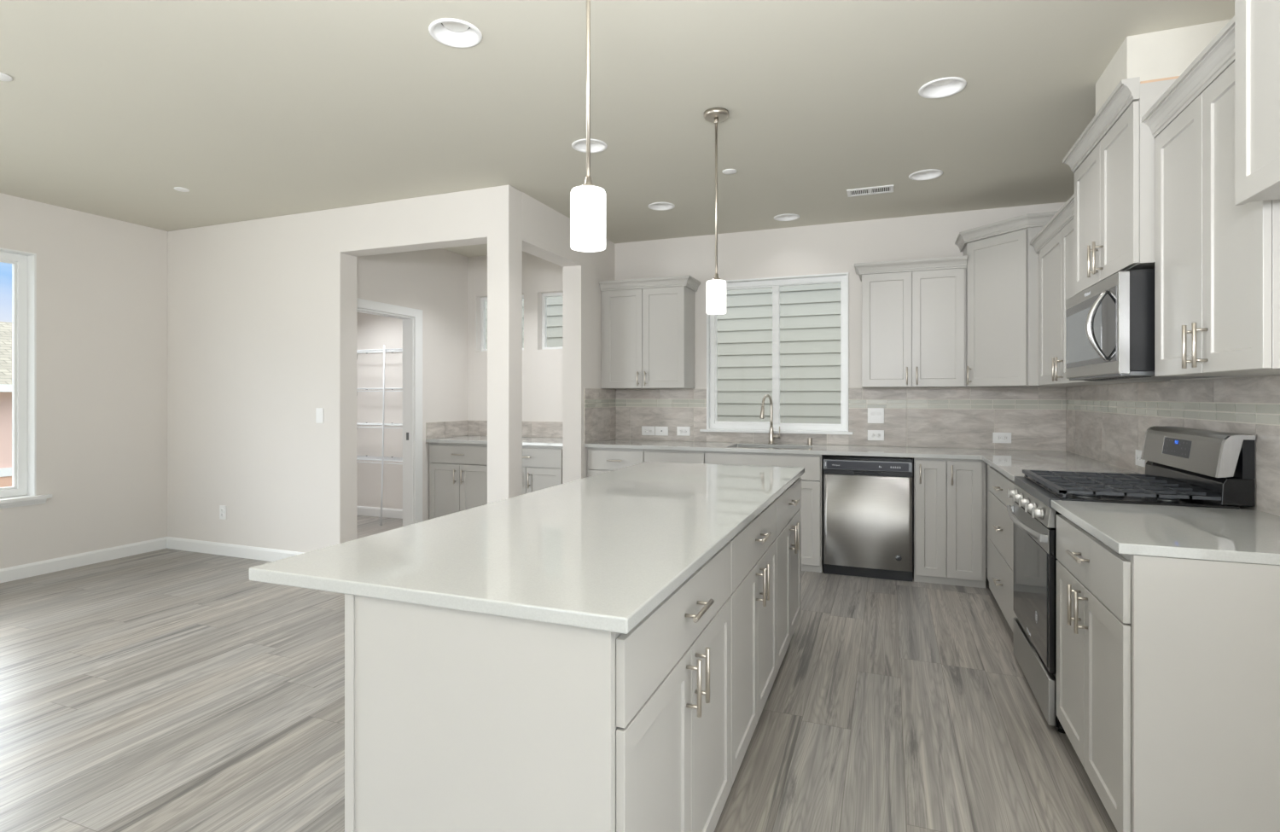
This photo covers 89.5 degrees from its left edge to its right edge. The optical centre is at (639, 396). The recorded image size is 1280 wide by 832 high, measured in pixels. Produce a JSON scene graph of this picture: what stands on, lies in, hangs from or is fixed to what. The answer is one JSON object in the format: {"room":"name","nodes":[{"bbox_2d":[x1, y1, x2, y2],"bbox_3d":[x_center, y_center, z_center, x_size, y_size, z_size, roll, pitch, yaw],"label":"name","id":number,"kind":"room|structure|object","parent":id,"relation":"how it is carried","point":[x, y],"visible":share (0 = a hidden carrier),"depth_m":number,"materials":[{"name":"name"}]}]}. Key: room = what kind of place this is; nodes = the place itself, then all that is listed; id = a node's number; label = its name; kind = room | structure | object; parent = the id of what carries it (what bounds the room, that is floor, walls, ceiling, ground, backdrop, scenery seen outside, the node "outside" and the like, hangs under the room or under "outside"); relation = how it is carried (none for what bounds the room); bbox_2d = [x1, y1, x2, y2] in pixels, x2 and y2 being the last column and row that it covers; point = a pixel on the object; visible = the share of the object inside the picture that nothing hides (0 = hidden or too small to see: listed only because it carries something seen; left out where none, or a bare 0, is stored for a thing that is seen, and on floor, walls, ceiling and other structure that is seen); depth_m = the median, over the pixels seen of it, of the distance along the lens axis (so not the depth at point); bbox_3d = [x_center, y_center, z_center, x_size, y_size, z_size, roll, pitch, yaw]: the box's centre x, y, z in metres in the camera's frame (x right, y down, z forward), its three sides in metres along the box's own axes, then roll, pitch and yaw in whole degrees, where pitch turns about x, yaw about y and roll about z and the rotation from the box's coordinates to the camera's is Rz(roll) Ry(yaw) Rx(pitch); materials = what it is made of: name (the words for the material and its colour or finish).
{"room":"kitchen","nodes":[
{"label":"kitchen","id":0,"kind":"room"},
{"bbox_2d":[0,192,167,569],"bbox_3d":[-5.825,-0.060,1.374,0.160,2.750,12.776,0,0,21],"label":"wall","id":1,"kind":"structure","parent":0,"point":[101,282],"depth_m":5.10,"materials":[{"name":"paint"}]},
{"bbox_2d":[0,247,52,508],"bbox_3d":[-4.807,-0.128,3.921,0.180,1.844,1.963,0,0,21],"label":"window","id":2,"kind":"structure","parent":1,"relation":"in","point":[24,264],"depth_m":4.74,"materials":[{"name":"white paint"}]},
{"bbox_2d":[0,536,167,583],"bbox_3d":[-6.067,1.266,0.504,0.014,0.098,10.940,0,0,21],"label":"baseboard","id":3,"kind":"structure","parent":1,"relation":"attached to","point":[15,573],"depth_m":4.99,"materials":[{"name":"white paint"}]},
{"bbox_2d":[167,184,522,552],"bbox_3d":[-2.467,-0.060,5.072,3.450,2.750,0.173,0,0,21],"label":"wall","id":4,"kind":"structure","parent":0,"point":[262,313],"depth_m":5.09,"materials":[{"name":"paint"}]},
{"bbox_2d":[219,505,226,519],"bbox_3d":[-3.461,0.962,5.357,0.072,0.115,0.009,0,0,21],"label":"outlet","id":5,"kind":"object","parent":4,"relation":"attached to","point":[222,508],"visible":1,"depth_m":5.35,"materials":[{"name":"white plastic"}]},
{"bbox_2d":[166,536,304,561],"bbox_3d":[-3.188,1.266,5.249,1.944,0.098,0.014,0,0,21],"label":"baseboard","id":6,"kind":"structure","parent":4,"relation":"attached to","point":[229,549],"depth_m":5.32,"materials":[{"name":"white paint"}]},
{"bbox_2d":[315,407,323,423],"bbox_3d":[-2.467,0.147,4.974,0.072,0.115,0.010,0,0,21],"label":"light switch","id":7,"kind":"object","parent":4,"relation":"attached to","point":[319,411],"visible":1,"depth_m":4.97,"materials":[{"name":"white plastic"}]},
{"bbox_2d":[357,248,467,521],"bbox_3d":[-2.126,-0.060,5.914,0.120,2.750,1.643,0,0,21],"label":"wall","id":8,"kind":"structure","parent":0,"point":[433,282],"depth_m":6.15,"materials":[{"name":"paint"}]},
{"bbox_2d":[357,308,413,526],"bbox_3d":[-2.249,0.295,5.595,0.118,2.038,0.705,0,0,21],"label":"trim","id":9,"kind":"structure","parent":8,"relation":"attached to","point":[408,322],"depth_m":5.91,"materials":[{"name":"white paint"}]},
{"bbox_2d":[357,297,422,523],"bbox_3d":[-2.180,0.257,5.582,0.018,2.114,0.881,0,0,21],"label":"trim","id":10,"kind":"structure","parent":8,"relation":"attached to","point":[364,304],"depth_m":5.91,"materials":[{"name":"white paint"}]},
{"bbox_2d":[425,419,468,439],"bbox_3d":[-1.887,0.323,6.356,0.008,0.156,0.646,0,0,21],"label":"backsplash","id":11,"kind":"structure","parent":8,"relation":"attached to","point":[453,428],"depth_m":6.33,"materials":[{"name":"grey tile"}]},
{"bbox_2d":[0,515,1117,831],"bbox_3d":[-2.448,1.375,0.073,7.399,0.120,13.096,0,0,21],"label":"floor","id":12,"kind":"structure","parent":0,"point":[165,689],"depth_m":2.68,"materials":[{"name":"grey wood"}]},
{"bbox_2d":[380,344,384,525],"bbox_3d":[-2.631,0.395,6.606,0.018,1.840,0.078,0,0,8],"label":"pole","id":13,"kind":"object","parent":12,"relation":"on","point":[383,405],"visible":1,"depth_m":6.61,"materials":[{"name":"white metal"}]},
{"bbox_2d":[429,442,487,519],"bbox_3d":[-1.568,0.874,6.218,0.700,0.884,0.650,0,0,21],"label":"base cabinet","id":14,"kind":"object","parent":12,"relation":"on","point":[457,472],"visible":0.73,"depth_m":5.96,"materials":[{"name":"grey paint"}]},
{"bbox_2d":[344,541,731,831],"bbox_3d":[-0.163,0.874,1.709,0.692,0.884,0.897,0,0,21],"label":"base cabinet","id":15,"kind":"object","parent":12,"relation":"on","point":[456,720],"visible":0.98,"depth_m":1.33,"materials":[{"name":"grey paint"}]},
{"bbox_2d":[522,445,562,494],"bbox_3d":[-0.879,0.874,5.953,0.772,0.884,0.650,0,0,21],"label":"base cabinet","id":16,"kind":"object","parent":12,"relation":"on","point":[542,466],"visible":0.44,"depth_m":5.64,"materials":[{"name":"grey paint"}]},
{"bbox_2d":[425,435,562,446],"bbox_3d":[-1.202,0.417,6.091,1.475,0.030,0.648,0,0,21],"label":"countertop","id":17,"kind":"structure","parent":16,"relation":"on","point":[538,441],"depth_m":5.97,"materials":[{"name":"white stone"}]},
{"bbox_2d":[587,447,644,477],"bbox_3d":[-0.112,0.874,5.658,0.520,0.884,0.650,0,0,21],"label":"base cabinet","id":18,"kind":"object","parent":12,"relation":"on","point":[599,460],"visible":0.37,"depth_m":5.40,"materials":[{"name":"grey paint"}]},
{"bbox_2d":[644,448,705,463],"bbox_3d":[0.373,0.874,5.471,0.514,0.884,0.650,0,0,21],"label":"base cabinet","id":19,"kind":"object","parent":12,"relation":"on","point":[663,456],"visible":0.07,"depth_m":5.20,"materials":[{"name":"grey paint"}]},
{"bbox_2d":[728,500,776,787],"bbox_3d":[0.156,0.874,2.537,0.692,0.884,0.878,0,0,21],"label":"base cabinet","id":20,"kind":"object","parent":12,"relation":"on","point":[753,549],"visible":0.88,"depth_m":2.35,"materials":[{"name":"grey paint"}]},
{"bbox_2d":[249,461,804,634],"bbox_3d":[0.006,0.416,2.579,0.959,0.030,2.653,0,0,21],"label":"countertop","id":21,"kind":"structure","parent":20,"relation":"on","point":[602,551],"depth_m":1.67,"materials":[{"name":"white stone"}]},
{"bbox_2d":[704,451,824,572],"bbox_3d":[1.032,0.874,5.217,0.895,0.884,0.650,0,0,21],"label":"base cabinet","id":22,"kind":"object","parent":12,"relation":"on","point":[811,507],"visible":0.2,"depth_m":4.84,"materials":[{"name":"grey paint"}]},
{"bbox_2d":[774,477,801,674],"bbox_3d":[0.465,0.874,3.338,0.692,0.884,0.839,0,0,21],"label":"base cabinet","id":23,"kind":"object","parent":12,"relation":"on","point":[788,503],"visible":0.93,"depth_m":3.17,"materials":[{"name":"grey paint"}]},
{"bbox_2d":[823,454,913,581],"bbox_3d":[1.748,0.879,4.947,0.613,0.872,0.621,0,0,21],"label":"dishwasher","id":24,"kind":"object","parent":12,"relation":"on","point":[868,501],"visible":1,"depth_m":4.66,"materials":[{"name":"silver metal"}]},
{"bbox_2d":[912,457,985,587],"bbox_3d":[2.250,0.874,4.748,0.453,0.884,0.650,0,0,21],"label":"base cabinet","id":25,"kind":"object","parent":12,"relation":"on","point":[949,495],"visible":0.97,"depth_m":4.48,"materials":[{"name":"grey paint"}]},
{"bbox_2d":[987,464,1017,633],"bbox_3d":[2.385,0.874,3.712,0.652,0.884,1.258,0,0,21],"label":"base cabinet","id":26,"kind":"object","parent":12,"relation":"on","point":[1000,526],"visible":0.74,"depth_m":3.71,"materials":[{"name":"grey paint"}]},
{"bbox_2d":[584,439,1142,482],"bbox_3d":[1.119,0.417,4.534,3.628,0.030,1.886,0,0,21],"label":"countertop","id":27,"kind":"structure","parent":26,"relation":"on","point":[1010,463],"depth_m":4.68,"materials":[{"name":"white stone"}]},
{"bbox_2d":[759,394,780,444],"bbox_3d":[1.061,0.191,5.386,0.257,0.421,0.103,0,0,-41],"label":"kitchen faucet","id":28,"kind":"object","parent":27,"relation":"on","point":[771,436],"visible":1,"depth_m":5.44,"materials":[{"name":"silver metal"}]},
{"bbox_2d":[807,437,812,444],"bbox_3d":[1.408,0.374,5.357,0.042,0.054,0.042,0,0,21],"label":"air gap","id":29,"kind":"object","parent":27,"relation":"on","point":[809,439],"visible":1,"depth_m":5.34,"materials":[{"name":"silver metal"}]},
{"bbox_2d":[1006,425,1255,733],"bbox_3d":[1.998,0.727,2.770,0.690,1.177,0.762,0,0,21],"label":"gas range","id":30,"kind":"object","parent":12,"relation":"on","point":[1184,467],"visible":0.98,"depth_m":2.61,"materials":[{"name":"silver metal"}]},
{"bbox_2d":[1024,475,1239,509],"bbox_3d":[2.026,0.418,2.759,0.544,0.049,0.762,0,0,21],"label":"cooktop","id":31,"kind":"object","parent":30,"relation":"in","point":[1066,497],"depth_m":2.54,"materials":[{"name":"black metal"}]},
{"bbox_2d":[1056,514,1279,831],"bbox_3d":[1.741,0.874,2.026,0.664,0.884,0.784,0,0,21],"label":"base cabinet","id":32,"kind":"object","parent":12,"relation":"on","point":[1168,668],"visible":0.97,"depth_m":1.73,"materials":[{"name":"grey paint"}]},
{"bbox_2d":[1051,500,1279,565],"bbox_3d":[1.753,0.417,2.025,0.642,0.030,0.797,0,0,21],"label":"countertop","id":33,"kind":"structure","parent":32,"relation":"on","point":[1232,535],"depth_m":1.95,"materials":[{"name":"white stone"}]},
{"bbox_2d":[522,192,615,483],"bbox_3d":[-0.611,-0.060,5.330,0.173,2.750,1.643,0,0,21],"label":"wall","id":34,"kind":"structure","parent":0,"point":[545,230],"depth_m":5.43,"materials":[{"name":"paint"}]},
{"bbox_2d":[583,388,615,443],"bbox_3d":[-0.350,0.166,5.755,0.008,0.471,0.662,0,0,21],"label":"backsplash","id":35,"kind":"structure","parent":34,"relation":"attached to","point":[599,404],"depth_m":5.71,"materials":[{"name":"grey tile"}]},
{"bbox_2d":[0,0,1234,256],"bbox_3d":[-2.448,-1.495,0.073,7.399,0.120,13.096,0,0,21],"label":"ceiling","id":36,"kind":"structure","parent":0,"point":[257,109],"depth_m":3.13,"materials":[{"name":"paint"}]},
{"bbox_2d":[0,72,12,81],"bbox_3d":[-2.866,-1.430,2.887,0.090,0.008,0.090,0,0,21],"label":"sprinkler cover","id":37,"kind":"object","parent":36,"relation":"attached to","point":[3,77],"visible":1,"depth_m":2.90,"materials":[{"name":"white plastic"}]},
{"bbox_2d":[174,186,189,191],"bbox_3d":[-3.171,-1.430,4.471,0.090,0.008,0.090,0,0,21],"label":"sprinkler cover","id":38,"kind":"object","parent":36,"relation":"attached to","point":[178,189],"visible":1,"depth_m":4.46,"materials":[{"name":"white plastic"}]},
{"bbox_2d":[428,17,482,47],"bbox_3d":[-0.728,-1.461,2.552,0.204,0.066,0.204,0,0,21],"label":"recessed light","id":39,"kind":"object","parent":36,"relation":"in","point":[449,32],"visible":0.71,"depth_m":2.59,"materials":[{"name":"white plastic"}]},
{"bbox_2d":[570,0,605,252],"bbox_3d":[-0.147,-0.927,1.831,0.127,1.014,0.127,0,0,21],"label":"pendant light","id":40,"kind":"object","parent":36,"relation":"hanging from","point":[587,200],"visible":1,"depth_m":1.79,"materials":[{"name":"white glass"}]},
{"bbox_2d":[571,139,607,152],"bbox_3d":[-0.288,-1.461,3.697,0.204,0.066,0.204,0,0,21],"label":"recessed light","id":41,"kind":"object","parent":36,"relation":"in","point":[596,146],"visible":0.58,"depth_m":3.74,"materials":[{"name":"white plastic"}]},
{"bbox_2d":[647,202,674,210],"bbox_3d":[0.161,-1.461,4.871,0.204,0.066,0.204,0,0,21],"label":"recessed light","id":42,"kind":"object","parent":36,"relation":"in","point":[656,206],"visible":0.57,"depth_m":4.93,"materials":[{"name":"white plastic"}]},
{"bbox_2d":[704,107,728,314],"bbox_3d":[0.386,-0.927,3.270,0.127,1.014,0.127,0,0,21],"label":"pendant light","id":43,"kind":"object","parent":36,"relation":"hanging from","point":[716,288],"visible":1,"depth_m":3.24,"materials":[{"name":"white glass"}]},
{"bbox_2d":[722,168,736,174],"bbox_3d":[0.571,-1.430,4.116,0.090,0.008,0.090,0,0,21],"label":"sprinkler cover","id":44,"kind":"object","parent":36,"relation":"attached to","point":[726,171],"visible":1,"depth_m":4.11,"materials":[{"name":"white plastic"}]},
{"bbox_2d":[773,213,799,221],"bbox_3d":[1.175,-1.461,5.171,0.204,0.066,0.204,0,0,21],"label":"recessed light","id":45,"kind":"object","parent":36,"relation":"in","point":[788,217],"visible":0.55,"depth_m":5.23,"materials":[{"name":"white plastic"}]},
{"bbox_2d":[846,184,893,197],"bbox_3d":[1.603,-1.430,4.500,0.304,0.008,0.156,0,0,21],"label":"ceiling vent","id":46,"kind":"object","parent":36,"relation":"in","point":[886,189],"visible":1,"depth_m":4.49,"materials":[{"name":"white plastic"}]},
{"bbox_2d":[908,168,942,180],"bbox_3d":[1.849,-1.461,4.180,0.204,0.066,0.204,0,0,21],"label":"recessed light","id":47,"kind":"object","parent":36,"relation":"in","point":[928,174],"visible":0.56,"depth_m":4.23,"materials":[{"name":"white plastic"}]},
{"bbox_2d":[918,76,966,98],"bbox_3d":[1.404,-1.461,3.003,0.204,0.066,0.204,0,0,21],"label":"recessed light","id":48,"kind":"object","parent":36,"relation":"in","point":[939,88],"visible":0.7,"depth_m":3.04,"materials":[{"name":"white plastic"}]},
{"bbox_2d":[357,202,1065,568],"bbox_3d":[-0.123,-0.060,6.109,7.399,2.750,0.160,0,0,21],"label":"wall","id":49,"kind":"structure","parent":0,"point":[828,248],"depth_m":5.88,"materials":[{"name":"paint"}]},
{"bbox_2d":[357,506,402,518],"bbox_3d":[-2.665,1.266,6.994,1.658,0.098,0.014,0,0,21],"label":"baseboard","id":50,"kind":"structure","parent":49,"relation":"attached to","point":[362,510],"depth_m":7.06,"materials":[{"name":"white paint"}]},
{"bbox_2d":[357,455,402,464],"bbox_3d":[-2.737,0.694,6.860,1.620,0.083,0.313,0,0,21],"label":"wire shelf","id":51,"kind":"object","parent":49,"relation":"attached to","point":[359,457],"visible":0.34,"depth_m":6.77,"materials":[{"name":"white metal"}]},
{"bbox_2d":[357,348,402,353],"bbox_3d":[-2.737,-0.451,6.860,1.620,0.083,0.313,0,0,21],"label":"wire shelf","id":52,"kind":"object","parent":49,"relation":"attached to","point":[397,350],"visible":0.3,"depth_m":6.75,"materials":[{"name":"white metal"}]},
{"bbox_2d":[357,422,402,428],"bbox_3d":[-2.737,0.329,6.860,1.620,0.083,0.313,0,0,21],"label":"wire shelf","id":53,"kind":"object","parent":49,"relation":"attached to","point":[358,423],"visible":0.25,"depth_m":6.71,"materials":[{"name":"white metal"}]},
{"bbox_2d":[357,387,402,391],"bbox_3d":[-2.737,-0.049,6.860,1.620,0.083,0.313,0,0,21],"label":"wire shelf","id":54,"kind":"object","parent":49,"relation":"attached to","point":[402,387],"visible":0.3,"depth_m":6.71,"materials":[{"name":"white metal"}]},
{"bbox_2d":[480,295,523,351],"bbox_3d":[-1.381,-0.742,6.622,0.568,0.565,0.045,0,0,21],"label":"window","id":55,"kind":"structure","parent":49,"relation":"in","point":[483,300],"depth_m":6.70,"materials":[{"name":"white paint"}]},
{"bbox_2d":[468,419,562,437],"bbox_3d":[-1.083,0.323,6.388,1.467,0.156,0.008,0,0,21],"label":"backsplash","id":56,"kind":"structure","parent":49,"relation":"attached to","point":[545,429],"depth_m":6.37,"materials":[{"name":"grey tile"}]},
{"bbox_2d":[541,292,562,349],"bbox_3d":[-0.705,-0.742,6.362,0.568,0.565,0.045,0,0,21],"label":"window","id":57,"kind":"structure","parent":49,"relation":"in","point":[544,296],"depth_m":6.44,"materials":[{"name":"white paint"}]},
{"bbox_2d":[641,425,654,435],"bbox_3d":[0.076,0.315,5.931,0.126,0.082,0.009,0,0,21],"label":"outlet","id":58,"kind":"object","parent":49,"relation":"attached to","point":[646,430],"visible":1,"depth_m":5.93,"materials":[{"name":"white plastic"}]},
{"bbox_2d":[599,274,701,389],"bbox_3d":[0.090,-0.545,5.744,0.834,0.946,0.366,0,0,21],"label":"upper cabinet","id":59,"kind":"object","parent":49,"relation":"attached to","point":[648,324],"visible":1,"depth_m":5.61,"materials":[{"name":"grey paint"}]},
{"bbox_2d":[655,426,668,436],"bbox_3d":[0.196,0.315,5.883,0.122,0.082,0.012,0,0,21],"label":"cable jack","id":60,"kind":"object","parent":49,"relation":"attached to","point":[659,430],"visible":1,"depth_m":5.88,"materials":[{"name":"white plastic"}]},
{"bbox_2d":[676,426,690,436],"bbox_3d":[0.391,0.312,5.810,0.122,0.082,0.009,0,0,21],"label":"outlet","id":61,"kind":"object","parent":49,"relation":"attached to","point":[683,431],"visible":1,"depth_m":5.81,"materials":[{"name":"white plastic"}]},
{"bbox_2d":[699,272,853,434],"bbox_3d":[1.157,-0.353,5.559,1.287,1.332,0.145,0,0,21],"label":"window","id":62,"kind":"structure","parent":49,"relation":"in","point":[712,423],"depth_m":5.59,"materials":[{"name":"white paint"}]},
{"bbox_2d":[615,386,1066,450],"bbox_3d":[1.456,0.166,5.409,3.610,0.471,0.008,0,0,21],"label":"backsplash","id":63,"kind":"structure","parent":49,"relation":"attached to","point":[1035,418],"depth_m":5.13,"materials":[{"name":"grey tile"}]},
{"bbox_2d":[867,407,884,423],"bbox_3d":[1.907,0.155,5.225,0.124,0.124,0.010,0,0,21],"label":"light switch","id":64,"kind":"object","parent":49,"relation":"attached to","point":[875,415],"visible":1,"depth_m":5.22,"materials":[{"name":"white plastic"}]},
{"bbox_2d":[867,430,884,440],"bbox_3d":[1.907,0.314,5.225,0.124,0.084,0.009,0,0,21],"label":"outlet","id":65,"kind":"object","parent":49,"relation":"attached to","point":[872,434],"visible":1,"depth_m":5.22,"materials":[{"name":"white plastic"}]},
{"bbox_2d":[854,256,967,387],"bbox_3d":[2.069,-0.545,4.981,0.780,0.946,0.366,0,0,21],"label":"upper cabinet","id":66,"kind":"object","parent":49,"relation":"attached to","point":[914,311],"visible":1,"depth_m":4.83,"materials":[{"name":"grey paint"}]},
{"bbox_2d":[992,432,1011,443],"bbox_3d":[2.747,0.314,4.902,0.124,0.081,0.009,0,0,21],"label":"outlet","id":67,"kind":"object","parent":49,"relation":"attached to","point":[997,437],"visible":1,"depth_m":4.90,"materials":[{"name":"white plastic"}]},
{"bbox_2d":[954,210,1092,387],"bbox_3d":[2.675,-0.636,4.568,0.748,1.128,0.701,0,0,21],"label":"upper cabinet","id":68,"kind":"object","parent":49,"relation":"attached to","point":[1003,264],"visible":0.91,"depth_m":4.44,"materials":[{"name":"grey paint"}]},
{"bbox_2d":[1095,18,1231,114],"bbox_3d":[2.176,-1.279,2.709,0.344,0.310,0.420,0,0,21],"label":"wall","id":69,"kind":"structure","parent":0,"point":[1166,53],"depth_m":2.54,"materials":[{"name":"paint"}]},
{"bbox_2d":[1062,75,1179,295],"bbox_3d":[2.142,-0.834,2.733,0.424,0.686,0.879,0,0,21],"label":"upper cabinet","id":70,"kind":"object","parent":69,"relation":"attached to","point":[1112,162],"visible":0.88,"depth_m":2.57,"materials":[{"name":"grey paint"}]},
{"bbox_2d":[1065,268,1221,380],"bbox_3d":[2.096,-0.273,2.731,0.486,0.398,0.777,0,0,21],"label":"microwave","id":71,"kind":"object","parent":70,"relation":"attached to","point":[1110,323],"visible":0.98,"depth_m":2.51,"materials":[{"name":"silver metal"}]},
{"bbox_2d":[1170,375,1258,380],"bbox_3d":[0.958,-0.060,-1.154,0.160,2.750,12.936,0,0,21],"label":"wall","id":72,"kind":"structure","parent":0,"point":[1253,375],"depth_m":2.66,"materials":[{"name":"paint"}]},
{"bbox_2d":[1029,193,1170,385],"bbox_3d":[2.529,-0.545,3.652,0.362,0.946,1.222,0,0,21],"label":"upper cabinet","id":73,"kind":"object","parent":72,"relation":"attached to","point":[1054,244],"visible":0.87,"depth_m":3.77,"materials":[{"name":"grey paint"}]},
{"bbox_2d":[1135,449,1145,466],"bbox_3d":[2.593,0.320,3.352,0.009,0.082,0.122,0,0,21],"label":"outlet","id":74,"kind":"object","parent":72,"relation":"attached to","point":[1139,462],"visible":0.88,"depth_m":3.35,"materials":[{"name":"white plastic"}]},
{"bbox_2d":[1066,374,1279,516],"bbox_3d":[2.508,0.194,3.104,0.008,0.534,3.556,0,0,21],"label":"backsplash","id":75,"kind":"structure","parent":72,"relation":"attached to","point":[1108,423],"depth_m":2.90,"materials":[{"name":"grey tile"}]},
{"bbox_2d":[1141,16,1279,376],"bbox_3d":[1.879,-0.548,1.966,0.362,0.952,0.740,0,0,21],"label":"upper cabinet","id":76,"kind":"object","parent":72,"relation":"attached to","point":[1217,260],"visible":0.89,"depth_m":1.95,"materials":[{"name":"grey paint"}]},
{"bbox_2d":[1234,0,1279,205],"bbox_3d":[1.536,-0.834,1.177,0.436,0.686,0.902,0,0,21],"label":"upper cabinet","id":77,"kind":"object","parent":72,"relation":"attached to","point":[1257,22],"visible":1,"depth_m":1.57,"materials":[{"name":"grey paint"}]},
{"label":"outside","id":78,"kind":"structure","parent":0,"visible":0},
{"bbox_3d":[-5.737,2.540,12.926,100.000,0.050,100.000,0,0,21],"label":"ground","id":79,"kind":"structure","parent":78,"visible":0},
{"bbox_2d":[0,321,11,487],"bbox_3d":[-15.905,0.385,11.485,7.060,4.240,14.800,0,0,21],"label":"neighbouring house","id":80,"kind":"structure","parent":79,"relation":"on","point":[5,327],"depth_m":12.58,"materials":[{"name":"pink"}]},
{"bbox_2d":[485,282,840,424],"bbox_3d":[0.575,-0.222,8.447,13.000,5.462,0.221,0,0,21],"label":"neighbouring house","id":81,"kind":"structure","parent":79,"relation":"on","point":[810,315],"depth_m":7.89,"materials":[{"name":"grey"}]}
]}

